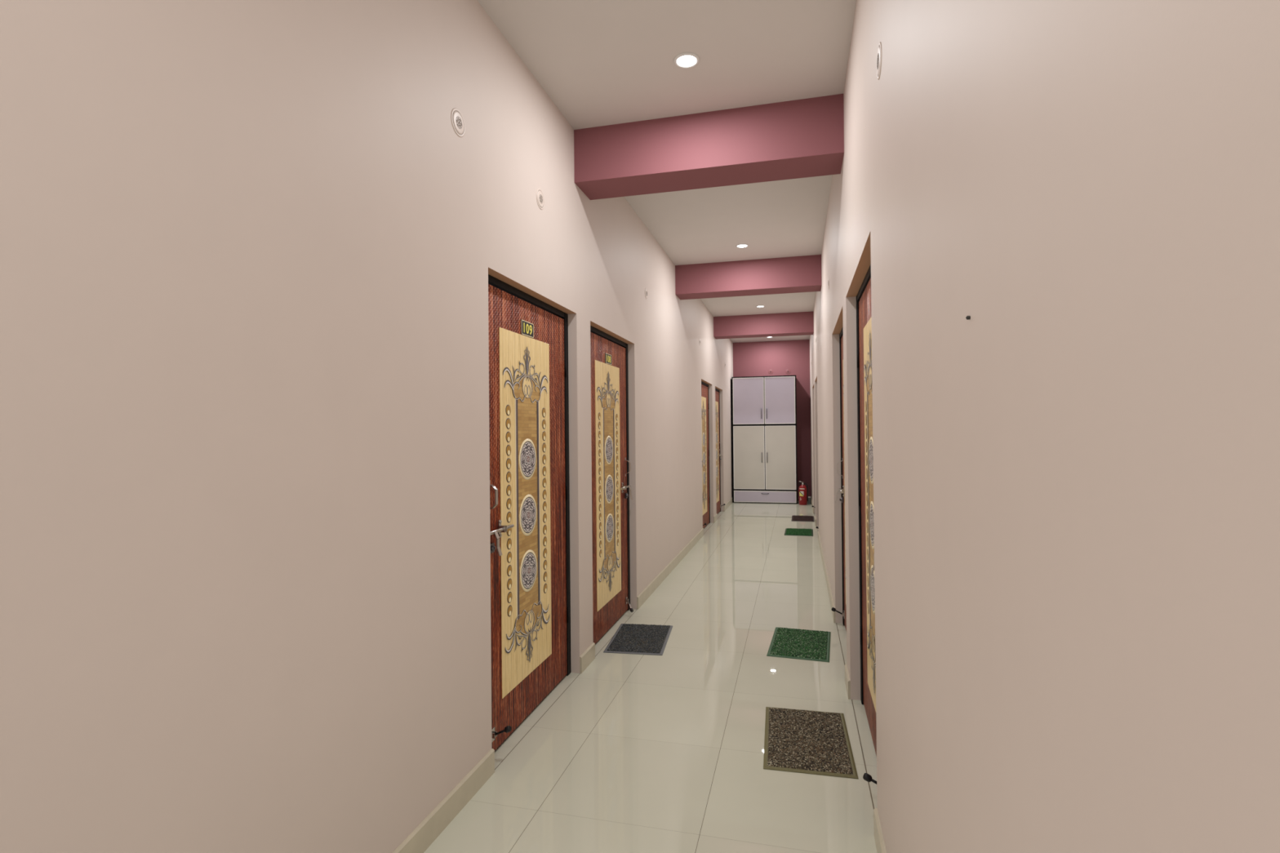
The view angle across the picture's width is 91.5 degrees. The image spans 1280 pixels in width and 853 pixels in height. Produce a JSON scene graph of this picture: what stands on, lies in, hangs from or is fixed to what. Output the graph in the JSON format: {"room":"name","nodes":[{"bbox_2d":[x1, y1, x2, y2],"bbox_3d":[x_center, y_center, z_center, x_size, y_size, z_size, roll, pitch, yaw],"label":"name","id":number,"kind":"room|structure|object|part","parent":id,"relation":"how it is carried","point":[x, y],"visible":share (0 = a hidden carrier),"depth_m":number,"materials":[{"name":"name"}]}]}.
{"room":"hotel corridor","nodes":[
{"label":"hotel corridor","id":0,"kind":"room"},
{"bbox_2d":[0,0,733,852],"bbox_3d":[-0.079,-0.138,5.019,0.140,3.136,15.693,-1,0,14],"label":"wall","id":1,"kind":"structure","parent":0,"point":[249,250],"depth_m":1.51,"materials":[{"name":"paint"}]},
{"bbox_2d":[450,107,465,137],"bbox_3d":[-0.686,-1.148,2.358,0.008,0.100,0.100,-1,0,14],"label":"cover plate","id":2,"kind":"object","parent":1,"relation":"attached to","point":[457,120],"visible":1,"depth_m":2.35,"materials":[{"name":"plastic"}]},
{"bbox_2d":[488,274,570,751],"bbox_3d":[-0.527,0.383,3.097,0.150,2.078,1.066,-1,0,14],"label":"door","id":3,"kind":"structure","parent":1,"relation":"in","point":[529,393],"depth_m":3.04,"materials":[{"name":"brown wood"}]},
{"bbox_3d":[-0.631,0.303,2.670,0.040,0.145,0.020,-1,0,14],"label":"pull handle","id":4,"kind":"part","parent":3,"relation":"part of","materials":[{"name":"metal"}]},
{"bbox_3d":[-0.589,1.306,2.670,0.078,0.044,0.010,-1,0,14],"label":"stop arm","id":5,"kind":"part","parent":3,"relation":"part of","materials":[{"name":"black metal"}]},
{"bbox_3d":[-0.551,0.385,3.058,0.003,1.656,0.574,-1,0,14],"label":"decorative panel","id":6,"kind":"part","parent":3,"relation":"part of","materials":[{"name":"beige wood"}]},
{"bbox_3d":[-0.555,-0.481,3.075,0.005,0.070,0.142,-1,0,14],"label":"number plate","id":7,"kind":"part","parent":3,"relation":"part of","materials":[{"name":"black rubber"}]},
{"bbox_2d":[536,188,544,209],"bbox_3d":[-0.496,-1.135,3.112,0.008,0.100,0.100,-1,0,14],"label":"cover plate","id":8,"kind":"object","parent":1,"relation":"attached to","point":[540,196],"visible":1,"depth_m":3.11,"materials":[{"name":"plastic"}]},
{"bbox_2d":[392,496,733,852],"bbox_3d":[-0.008,1.381,4.922,0.012,0.096,15.553,-1,0,14],"label":"baseboard","id":9,"kind":"structure","parent":1,"relation":"attached to","point":[425,833],"depth_m":2.34,"materials":[{"name":"tile"}]},
{"bbox_2d":[590,325,633,644],"bbox_3d":[-0.212,0.388,4.376,0.137,2.078,1.076,-1,0,14],"label":"door","id":10,"kind":"structure","parent":1,"relation":"in","point":[611,464],"depth_m":4.38,"materials":[{"name":"brown wood"}]},
{"bbox_3d":[-0.223,-0.475,4.395,0.005,0.070,0.142,-1,0,14],"label":"number plate","id":11,"kind":"part","parent":10,"relation":"part of","materials":[{"name":"black rubber"}]},
{"bbox_3d":[-0.218,0.391,4.378,0.003,1.656,0.574,-1,0,14],"label":"decorative panel","id":12,"kind":"part","parent":10,"relation":"part of","materials":[{"name":"beige wood"}]},
{"bbox_3d":[-0.094,0.311,4.799,0.040,0.145,0.020,-1,0,14],"label":"pull handle","id":13,"kind":"part","parent":10,"relation":"part of","materials":[{"name":"metal"}]},
{"bbox_2d":[644,287,648,299],"bbox_3d":[0.055,-1.128,5.297,0.008,0.100,0.100,-1,0,14],"label":"cover plate","id":14,"kind":"object","parent":1,"relation":"attached to","point":[646,289],"visible":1,"depth_m":5.28,"materials":[{"name":"plastic"}]},
{"bbox_2d":[701,381,710,528],"bbox_3d":[0.920,0.407,8.840,0.150,2.078,1.107,-1,0,14],"label":"door","id":15,"kind":"structure","parent":1,"relation":"in","point":[704,387],"depth_m":9.00,"materials":[{"name":"brown wood"}]},
{"bbox_3d":[0.900,0.409,8.814,0.003,1.656,0.574,-1,0,14],"label":"decorative panel","id":16,"kind":"part","parent":15,"relation":"part of","materials":[{"name":"beige wood"}]},
{"bbox_2d":[715,387,724,513],"bbox_3d":[1.264,0.412,10.203,0.150,2.078,1.007,-1,0,14],"label":"door","id":17,"kind":"structure","parent":1,"relation":"in","point":[717,391],"depth_m":10.41,"materials":[{"name":"brown wood"}]},
{"bbox_3d":[1.251,0.414,10.207,0.003,1.656,0.574,-1,0,14],"label":"decorative panel","id":18,"kind":"part","parent":17,"relation":"part of","materials":[{"name":"beige wood"}]},
{"bbox_3d":[1.222,0.413,10.214,0.064,2.078,1.007,-1,0,14],"label":"frame","id":19,"kind":"part","parent":17,"relation":"part of","materials":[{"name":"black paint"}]},
{"bbox_2d":[423,500,877,852],"bbox_3d":[0.724,1.471,4.810,1.763,0.100,15.693,-1,0,14],"label":"floor","id":20,"kind":"structure","parent":0,"point":[628,753],"depth_m":2.86,"materials":[{"name":"tile"}]},
{"bbox_2d":[603,623,672,655],"bbox_3d":[0.001,1.417,4.187,0.375,0.014,0.585,-1,0,9],"label":"door mat","id":21,"kind":"object","parent":20,"relation":"on","point":[628,638],"visible":1,"depth_m":4.13,"materials":[{"name":"grey rubber"}]},
{"bbox_2d":[731,375,797,503],"bbox_3d":[2.407,0.250,12.030,1.198,2.405,0.582,-1,0,14],"label":"storage cabinet","id":22,"kind":"object","parent":20,"relation":"on","point":[765,468],"visible":1,"depth_m":11.78,"materials":[{"name":"white paint"}]},
{"bbox_3d":[2.062,-0.486,11.863,0.580,0.881,0.018,-1,0,14],"label":"cabinet door","id":23,"kind":"part","parent":22,"relation":"part of","materials":[{"name":"purple laminate"}]},
{"bbox_3d":[2.072,0.590,11.856,0.580,1.196,0.018,-1,0,14],"label":"cabinet door","id":24,"kind":"part","parent":22,"relation":"part of","materials":[{"name":"beige laminate"}]},
{"bbox_3d":[2.357,1.324,11.781,1.152,0.214,0.018,-1,0,14],"label":"drawer","id":25,"kind":"part","parent":22,"relation":"part of","materials":[{"name":"purple laminate"}]},
{"bbox_3d":[2.628,-0.492,11.720,0.556,0.881,0.018,-1,0,14],"label":"cabinet door","id":26,"kind":"part","parent":22,"relation":"part of","materials":[{"name":"purple laminate"}]},
{"bbox_3d":[2.639,0.584,11.713,0.556,1.196,0.018,-1,0,14],"label":"cabinet door","id":27,"kind":"part","parent":22,"relation":"part of","materials":[{"name":"beige laminate"}]},
{"bbox_2d":[766,626,831,662],"bbox_3d":[1.044,1.406,4.060,0.370,0.014,0.575,-1,0,18],"label":"door mat","id":28,"kind":"object","parent":20,"relation":"on","point":[792,643],"visible":1,"depth_m":4.01,"materials":[{"name":"green rubber"}]},
{"bbox_2d":[784,528,813,536],"bbox_3d":[2.150,1.424,8.435,0.368,0.014,0.557,-1,0,15],"label":"door mat","id":29,"kind":"object","parent":20,"relation":"on","point":[788,531],"visible":1,"depth_m":8.39,"materials":[{"name":"green carpet"}]},
{"bbox_2d":[798,480,808,505],"bbox_3d":[3.005,1.224,11.510,0.145,0.439,0.144,0,0,-31],"label":"fire extinguisher","id":30,"kind":"object","parent":20,"relation":"on","point":[802,488],"visible":1,"depth_m":11.45,"materials":[{"name":"metal"}]},
{"bbox_2d":[791,515,814,521],"bbox_3d":[2.535,1.429,9.709,0.336,0.014,0.595,-1,0,15],"label":"door mat","id":31,"kind":"object","parent":20,"relation":"on","point":[794,518],"visible":1,"depth_m":9.63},
{"bbox_2d":[807,496,810,504],"bbox_3d":[3.147,1.372,11.597,0.058,0.141,0.058,-1,0,14],"label":"plastic container","id":32,"kind":"object","parent":20,"relation":"on","point":[809,497],"visible":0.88,"depth_m":11.57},
{"bbox_2d":[763,706,857,778],"bbox_3d":[0.751,1.401,2.809,0.372,0.014,0.582,-1,0,12],"label":"door mat","id":33,"kind":"object","parent":20,"relation":"on","point":[796,740],"visible":1,"depth_m":2.75,"materials":[{"name":"brown rubber"}]},
{"bbox_2d":[477,0,856,342],"bbox_3d":[0.693,-1.764,4.831,1.763,0.100,15.693,-1,0,14],"label":"ceiling","id":34,"kind":"structure","parent":0,"point":[601,63],"depth_m":3.07,"materials":[{"name":"paint"}]},
{"bbox_2d":[674,52,699,68],"bbox_3d":[0.219,-1.719,2.931,0.120,0.007,0.120,-1,0,14],"label":"recessed light","id":35,"kind":"object","parent":34,"relation":"in","point":[686,60],"visible":1,"depth_m":2.92,"materials":[{"name":"white plastic"}]},
{"bbox_2d":[676,55,696,66],"bbox_3d":[0.219,-1.717,2.931,0.092,0.002,0.092,-1,0,14],"label":"diffuser","id":36,"kind":"object","parent":35,"relation":"attached to","point":[682,60],"depth_m":2.93,"materials":[{"name":"white plastic"}]},
{"bbox_2d":[573,93,844,199],"bbox_3d":[0.374,-1.567,3.555,1.483,0.305,0.285,-1,0,14],"label":"beam","id":37,"kind":"structure","parent":34,"relation":"attached to","point":[803,138],"depth_m":3.44,"materials":[{"name":"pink paint"}]},
{"bbox_2d":[735,243,748,248],"bbox_3d":[0.966,-1.706,5.894,0.120,0.007,0.120,-1,0,14],"label":"recessed light","id":38,"kind":"object","parent":34,"relation":"in","point":[739,246],"visible":1,"depth_m":5.89,"materials":[{"name":"white plastic"}]},
{"bbox_2d":[737,244,746,247],"bbox_3d":[0.966,-1.705,5.894,0.092,0.002,0.092,-1,0,14],"label":"diffuser","id":39,"kind":"object","parent":38,"relation":"attached to","point":[738,246],"depth_m":5.89,"materials":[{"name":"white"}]},
{"bbox_2d":[675,254,822,299],"bbox_3d":[1.127,-1.555,6.543,1.483,0.305,0.293,-1,0,14],"label":"beam","id":40,"kind":"structure","parent":34,"relation":"attached to","point":[793,274],"depth_m":6.41,"materials":[{"name":"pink paint"}]},
{"bbox_2d":[713,311,813,338],"bbox_3d":[1.884,-1.542,9.546,1.483,0.305,0.288,-1,0,14],"label":"beam","id":41,"kind":"structure","parent":34,"relation":"attached to","point":[799,323],"depth_m":9.42,"materials":[{"name":"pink paint"}]},
{"bbox_2d":[733,339,811,500],"bbox_3d":[2.609,-0.116,12.361,1.483,3.136,0.140,-1,0,14],"label":"wall","id":42,"kind":"structure","parent":0,"point":[749,358],"depth_m":12.19,"materials":[{"name":"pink paint"}]},
{"bbox_2d":[768,368,773,374],"bbox_3d":[2.576,-1.080,12.299,0.100,0.100,0.008,-1,0,14],"label":"cover plate","id":43,"kind":"object","parent":42,"relation":"attached to","point":[770,371],"visible":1,"depth_m":12.30,"materials":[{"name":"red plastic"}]},
{"bbox_2d":[785,368,791,374],"bbox_3d":[2.902,-1.073,12.217,0.100,0.100,0.008,-1,0,14],"label":"cover plate","id":44,"kind":"object","parent":42,"relation":"attached to","point":[788,371],"visible":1,"depth_m":12.21,"materials":[{"name":"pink plastic"}]},
{"bbox_2d":[809,0,1279,852],"bbox_3d":[1.495,-0.155,4.622,0.140,3.136,15.693,-1,0,14],"label":"wall","id":45,"kind":"structure","parent":0,"point":[1077,476],"depth_m":0.61,"materials":[{"name":"paint"}]},
{"bbox_2d":[831,326,846,631],"bbox_3d":[1.306,0.371,3.963,0.150,2.078,1.074,-1,0,14],"label":"door","id":46,"kind":"structure","parent":45,"relation":"in","point":[842,490],"depth_m":4.38,"materials":[{"name":"brown wood"}]},
{"bbox_3d":[1.346,0.371,3.953,0.068,2.078,1.074,-1,0,14],"label":"frame","id":47,"kind":"part","parent":46,"relation":"part of","materials":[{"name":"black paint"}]},
{"bbox_3d":[1.319,0.373,3.959,0.003,1.656,0.574,-1,0,14],"label":"decorative panel","id":48,"kind":"part","parent":46,"relation":"part of","materials":[{"name":"beige wood"}]},
{"bbox_2d":[810,496,886,852],"bbox_3d":[1.419,1.365,4.563,0.012,0.096,15.553,-1,0,14],"label":"baseboard","id":49,"kind":"structure","parent":45,"relation":"attached to","point":[877,833],"depth_m":3.23,"materials":[{"name":"tile"}]},
{"bbox_2d":[856,264,876,784],"bbox_3d":[0.981,0.366,2.673,0.150,2.078,1.114,-1,0,14],"label":"door","id":50,"kind":"structure","parent":45,"relation":"in","point":[864,318],"depth_m":2.88,"materials":[{"name":"brown wood"}]},
{"bbox_3d":[1.021,0.366,2.663,0.068,2.078,1.114,-1,0,14],"label":"frame","id":51,"kind":"part","parent":50,"relation":"part of","materials":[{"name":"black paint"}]},
{"bbox_3d":[0.987,0.368,2.640,0.003,1.656,0.574,-1,0,14],"label":"decorative panel","id":52,"kind":"part","parent":50,"relation":"part of","materials":[{"name":"beige wood"}]},
{"bbox_2d":[876,41,881,79],"bbox_3d":[0.718,-1.098,1.874,0.008,0.100,0.100,-1,0,14],"label":"cover plate","id":53,"kind":"object","parent":45,"relation":"attached to","point":[879,49],"visible":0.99,"depth_m":1.85,"materials":[{"name":"plastic"}]}
]}

